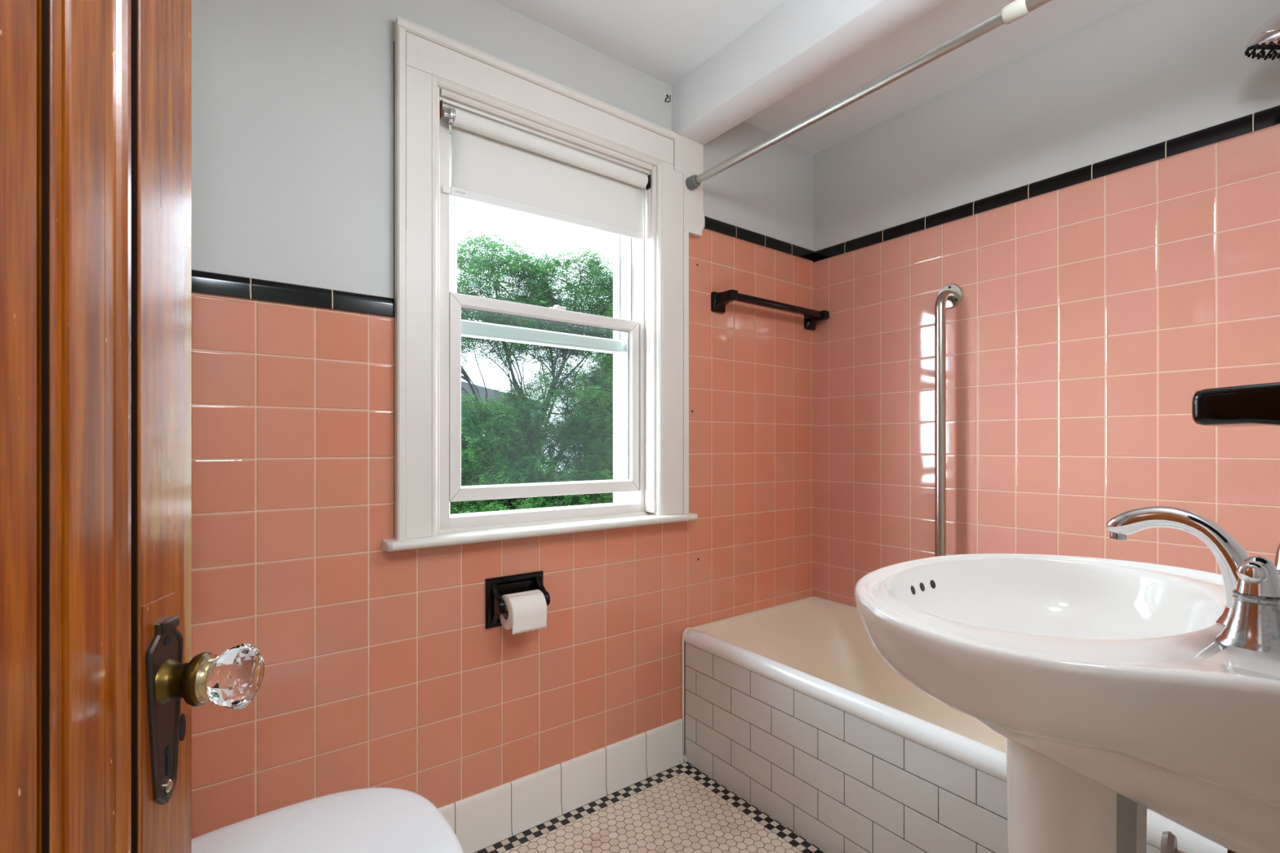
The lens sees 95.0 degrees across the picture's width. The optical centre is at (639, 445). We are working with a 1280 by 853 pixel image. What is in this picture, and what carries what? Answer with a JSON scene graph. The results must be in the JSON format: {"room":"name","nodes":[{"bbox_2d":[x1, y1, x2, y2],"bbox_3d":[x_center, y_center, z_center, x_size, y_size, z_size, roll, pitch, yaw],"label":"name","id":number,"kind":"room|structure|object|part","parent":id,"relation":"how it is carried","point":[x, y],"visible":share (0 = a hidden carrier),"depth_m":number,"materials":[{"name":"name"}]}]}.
{"room":"bathroom","nodes":[
{"label":"bathroom","id":0,"kind":"room"},
{"bbox_2d":[191,0,813,839],"bbox_3d":[-0.325,-0.065,1.680,2.690,2.210,0.151,0,0,-37],"label":"wall","id":1,"kind":"structure","parent":0,"point":[383,668],"depth_m":1.37,"materials":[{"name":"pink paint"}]},
{"bbox_2d":[191,269,395,316],"bbox_3d":[-0.921,-0.327,1.137,0.845,0.044,0.010,0,0,-37],"label":"tile trim","id":2,"kind":"structure","parent":1,"relation":"attached to","point":[202,282],"depth_m":1.26,"materials":[{"name":"black tile"}]},
{"bbox_2d":[484,570,550,628],"bbox_3d":[-0.317,0.412,1.550,0.165,0.129,0.068,0,0,-37],"label":"toilet paper holder","id":3,"kind":"object","parent":1,"relation":"attached to","point":[496,587],"visible":0.56,"depth_m":1.55,"materials":[{"name":"black ceramic"}]},
{"bbox_3d":[-0.365,0.413,1.509,0.016,0.110,0.060,0,0,-37],"label":"arm","id":4,"kind":"part","parent":3,"relation":"part of","materials":[{"name":"black ceramic"}]},
{"bbox_2d":[498,589,546,635],"bbox_3d":[-0.306,0.429,1.528,0.096,0.091,0.089,0,0,-37],"label":"toilet paper roll","id":5,"kind":"object","parent":3,"relation":"hanging from","point":[526,611],"visible":0.98,"depth_m":1.50,"materials":[{"name":"beige paper"}]},
{"bbox_3d":[-0.263,0.413,1.586,0.016,0.110,0.060,0,0,-37],"label":"arm","id":6,"kind":"part","parent":3,"relation":"part of","materials":[{"name":"black ceramic"}]},
{"bbox_2d":[382,15,704,551],"bbox_3d":[-0.229,-0.381,1.715,1.010,1.250,0.210,0,0,-37],"label":"window","id":7,"kind":"structure","parent":1,"relation":"in","point":[649,346],"depth_m":1.60,"materials":[{"name":"white paint"}]},
{"bbox_3d":[-0.309,-0.323,1.766,0.692,1.125,0.032,0,0,-37],"label":"frame","id":8,"kind":"part","parent":7,"relation":"part of","materials":[{"name":"white plastic"}]},
{"bbox_3d":[-0.280,-0.563,1.746,0.610,0.530,0.030,0,0,-37],"label":"sash","id":9,"kind":"part","parent":7,"relation":"part of","materials":[{"name":"white plastic"}]},
{"bbox_3d":[-0.219,0.229,1.655,0.954,0.030,0.102,0,0,-37],"label":"sill","id":10,"kind":"part","parent":7,"relation":"part of","materials":[{"name":"white paint"}]},
{"bbox_3d":[-0.230,-0.941,1.647,0.828,0.079,0.025,0,0,-37],"label":"head casing","id":11,"kind":"part","parent":7,"relation":"part of","materials":[{"name":"white paint"}]},
{"bbox_3d":[-0.277,-0.332,1.723,0.692,1.106,0.077,0,0,-37],"label":"frame","id":12,"kind":"part","parent":7,"relation":"part of","materials":[{"name":"white plastic"}]},
{"bbox_3d":[-0.256,-0.125,1.713,0.612,0.544,0.030,0,0,-37],"label":"sash","id":13,"kind":"part","parent":7,"relation":"part of","materials":[{"name":"white plastic"}]},
{"bbox_2d":[440,99,650,239],"bbox_3d":[-0.238,-0.753,1.670,0.660,0.218,0.045,0,0,-37],"label":"roller blind","id":14,"kind":"object","parent":7,"relation":"attached to","point":[494,163],"visible":1,"depth_m":1.65,"materials":[{"name":"white fabric"}]},
{"bbox_2d":[437,718,684,852],"bbox_3d":[-0.556,0.970,1.404,1.750,0.138,0.014,0,0,-37],"label":"baseboard","id":15,"kind":"structure","parent":1,"relation":"attached to","point":[483,820],"depth_m":1.65,"materials":[{"name":"white tile"}]},
{"bbox_2d":[662,93,671,106],"bbox_3d":[0.086,-1.117,1.889,0.019,0.040,0.018,0,0,-37],"label":"wall hook","id":16,"kind":"object","parent":1,"relation":"attached to","point":[665,96],"visible":1,"depth_m":1.89,"materials":[{"name":"white paint"}]},
{"bbox_3d":[0.082,-1.117,1.894,0.019,0.040,0.004,0,0,-37],"label":"plate","id":17,"kind":"part","parent":16,"relation":"part of","materials":[{"name":"white paint"}]},
{"bbox_2d":[703,216,814,261],"bbox_3d":[0.451,-0.760,2.167,0.622,0.044,0.010,0,0,-37],"label":"tile trim","id":18,"kind":"structure","parent":1,"relation":"attached to","point":[710,224],"depth_m":2.15,"materials":[{"name":"black tile"}]},
{"bbox_2d":[711,288,829,330],"bbox_3d":[0.495,-0.494,2.150,0.566,0.067,0.084,0,0,-37],"label":"towel bar","id":19,"kind":"object","parent":1,"relation":"attached to","point":[719,300],"visible":1,"depth_m":2.07,"materials":[{"name":"black ceramic"}]},
{"bbox_3d":[0.293,-0.494,1.998,0.060,0.067,0.084,0,0,-37],"label":"post","id":20,"kind":"part","parent":19,"relation":"part of","materials":[{"name":"black ceramic"}]},
{"bbox_3d":[0.698,-0.494,2.302,0.060,0.067,0.084,0,0,-37],"label":"post","id":21,"kind":"part","parent":19,"relation":"part of","materials":[{"name":"black ceramic"}]},
{"bbox_2d":[474,762,825,852],"bbox_3d":[0.705,1.065,0.309,2.690,0.050,3.520,0,0,-37],"label":"floor","id":22,"kind":"structure","parent":0,"point":[679,808],"depth_m":1.60,"materials":[{"name":"tile"}]},
{"bbox_2d":[191,786,463,852],"bbox_3d":[-0.615,0.644,0.721,0.775,0.789,0.500,0,0,-37],"label":"toilet","id":23,"kind":"object","parent":22,"relation":"on","point":[379,820],"visible":0.7,"depth_m":0.93,"materials":[{"name":"white ceramic"}]},
{"bbox_2d":[681,596,1227,852],"bbox_3d":[0.860,0.821,1.555,0.705,0.437,1.475,0,0,-37],"label":"bathtub","id":24,"kind":"object","parent":22,"relation":"on","point":[791,708],"visible":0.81,"depth_m":1.57,"materials":[{"name":"tile"}]},
{"bbox_2d":[854,553,1279,852],"bbox_3d":[0.548,0.610,0.710,0.611,0.858,0.495,0,0,-37],"label":"pedestal sink","id":25,"kind":"object","parent":22,"relation":"on","point":[1108,686],"visible":0.95,"depth_m":0.56,"materials":[{"name":"white ceramic"}]},
{"bbox_2d":[1106,506,1279,653],"bbox_3d":[0.641,0.128,0.594,0.204,0.121,0.190,0,0,6],"label":"faucet","id":26,"kind":"object","parent":25,"relation":"on","point":[1251,616],"visible":1,"depth_m":0.55,"materials":[{"name":"silver metal"}]},
{"bbox_3d":[0.595,0.127,0.638,0.036,0.121,0.143,0,0,-37],"label":"spout","id":27,"kind":"part","parent":26,"relation":"part of","materials":[{"name":"silver metal"}]},
{"bbox_3d":[0.626,0.178,0.597,0.058,0.020,0.058,0,0,-37],"label":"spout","id":28,"kind":"part","parent":26,"relation":"part of","materials":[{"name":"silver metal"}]},
{"bbox_3d":[0.569,0.165,0.539,0.058,0.044,0.058,0,0,-37],"label":"handle","id":29,"kind":"part","parent":26,"relation":"part of","materials":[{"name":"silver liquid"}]},
{"bbox_3d":[0.551,0.114,0.526,0.044,0.022,0.019,0,0,-37],"label":"lever","id":30,"kind":"part","parent":26,"relation":"part of","materials":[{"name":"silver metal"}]},
{"bbox_2d":[492,0,1139,154],"bbox_3d":[0.705,-1.210,0.309,2.690,0.080,3.520,0,0,-37],"label":"ceiling","id":31,"kind":"structure","parent":0,"point":[665,41],"depth_m":1.71,"materials":[{"name":"white paint"}]},
{"bbox_2d":[671,0,946,145],"bbox_3d":[0.597,-1.089,1.358,0.123,0.167,1.477,0,0,-37],"label":"beam","id":32,"kind":"structure","parent":31,"relation":"attached to","point":[797,42],"depth_m":1.59,"materials":[{"name":"white paint"}]},
{"bbox_2d":[813,0,1279,607],"bbox_3d":[1.767,-0.065,1.034,0.120,2.210,3.403,0,0,-37],"label":"wall","id":33,"kind":"structure","parent":0,"point":[1087,322],"depth_m":1.67,"materials":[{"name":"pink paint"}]},
{"bbox_2d":[934,284,962,556],"bbox_3d":[0.987,-0.040,1.906,0.079,0.980,0.080,0,0,-37],"label":"grab bar","id":34,"kind":"object","parent":33,"relation":"attached to","point":[949,295],"visible":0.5,"depth_m":1.88,"materials":[{"name":"silver metal"}]},
{"bbox_3d":[0.986,-0.040,1.905,0.076,0.932,0.032,0,0,-37],"label":"rail","id":35,"kind":"part","parent":34,"relation":"part of","materials":[{"name":"silver metal"}]},
{"bbox_2d":[813,105,1279,262],"bbox_3d":[1.140,-0.757,1.766,0.010,0.044,1.475,0,0,-37],"label":"tile trim","id":36,"kind":"structure","parent":33,"relation":"attached to","point":[1270,117],"depth_m":1.64,"materials":[{"name":"black tile"}]},
{"bbox_3d":[0.690,-0.065,0.429,2.570,2.210,0.120,0,0,-37],"label":"wall","id":37,"kind":"structure","parent":0,"visible":0},
{"bbox_2d":[0,0,264,852],"bbox_3d":[-0.323,0.017,0.177,0.109,2.025,0.774,0,0,-12],"label":"door","id":38,"kind":"structure","parent":37,"relation":"in","point":[100,681],"depth_m":0.43,"materials":[{"name":"brown wood"}]},
{"bbox_3d":[-0.356,0.204,0.517,0.034,0.058,0.058,0,0,-12],"label":"glass knob","id":39,"kind":"part","parent":38,"relation":"part of","materials":[{"name":"clear glass"}]},
{"bbox_2d":[686,0,1052,190],"bbox_3d":[0.600,-0.858,1.344,0.041,0.041,1.447,0,0,-37],"label":"shower curtain rod","id":40,"kind":"object","parent":37,"relation":"attached to","point":[1015,10],"visible":1,"depth_m":1.36,"materials":[{"name":"grey metal"}]},
{"bbox_2d":[1160,831,1234,852],"bbox_3d":[0.724,0.448,0.660,0.027,0.164,0.206,0,0,-37],"label":"shutoff valve","id":41,"kind":"object","parent":37,"relation":"attached to","point":[1168,840],"visible":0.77,"depth_m":0.73,"materials":[{"name":"silver metal"}]},
{"bbox_3d":[0.665,0.508,0.737,0.025,0.044,0.012,0,0,-37],"label":"handle","id":42,"kind":"part","parent":41,"relation":"part of","materials":[{"name":"silver metal"}]},
{"bbox_3d":[0.683,0.508,0.713,0.009,0.009,0.051,0,0,-37],"label":"stem","id":43,"kind":"part","parent":41,"relation":"part of","materials":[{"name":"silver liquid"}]},
{"bbox_2d":[1191,382,1279,427],"bbox_3d":[0.593,-0.033,0.519,0.136,0.065,0.138,0,0,-37],"label":"holder","id":44,"kind":"object","parent":37,"relation":"attached to","point":[1257,404],"visible":1,"depth_m":0.52,"materials":[{"name":"black"}]},
{"bbox_2d":[1243,12,1279,60],"bbox_3d":[1.336,-0.877,1.136,0.114,0.197,0.233,0,0,-37],"label":"shower fixture","id":45,"kind":"object","parent":37,"relation":"attached to","point":[1264,43],"visible":1,"depth_m":1.18,"materials":[{"name":"silver metal"}]},
{"bbox_3d":[1.298,-0.800,1.188,0.107,0.043,0.102,0,0,-37],"label":"nozzle plate","id":46,"kind":"part","parent":45,"relation":"part of","materials":[{"name":"black"}]},
{"label":"outside","id":47,"kind":"structure","parent":0,"visible":0},
{"bbox_3d":[-11.476,4.340,31.046,65.000,0.200,59.500,0,0,-37],"label":"ground","id":48,"kind":"structure","parent":47,"visible":0},
{"bbox_2d":[461,403,496,508],"bbox_3d":[-5.283,1.429,14.226,5.438,5.695,3.860,0,0,-21],"label":"shade tree","id":49,"kind":"object","parent":48,"relation":"on","point":[461,403],"visible":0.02,"depth_m":14.46,"materials":[{"name":"green plant"}]},
{"bbox_2d":[461,381,553,468],"bbox_3d":[-9.711,0.839,24.867,9.200,6.799,8.100,0,0,-37],"label":"house","id":50,"kind":"structure","parent":48,"relation":"on","point":[481,389],"depth_m":22.55,"materials":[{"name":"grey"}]},
{"bbox_2d":[449,226,613,514],"bbox_3d":[-1.624,0.559,8.827,5.574,7.408,3.403,0,0,-21],"label":"tree","id":51,"kind":"object","parent":48,"relation":"on","point":[504,462],"visible":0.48,"depth_m":8.36,"materials":[{"name":"green plant"}]},
{"bbox_2d":[571,354,613,503],"bbox_3d":[0.453,0.548,15.866,5.322,7.434,3.744,0,0,-17],"label":"shade tree","id":52,"kind":"object","parent":48,"relation":"on","point":[597,354],"visible":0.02,"depth_m":15.58,"materials":[{"name":"green plant"}]},
{"bbox_2d":[579,367,613,503],"bbox_3d":[1.515,-0.361,29.237,7.200,9.199,6.600,0,0,-37],"label":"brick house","id":53,"kind":"structure","parent":48,"relation":"on","point":[602,367],"depth_m":28.55,"materials":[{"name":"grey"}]}
]}

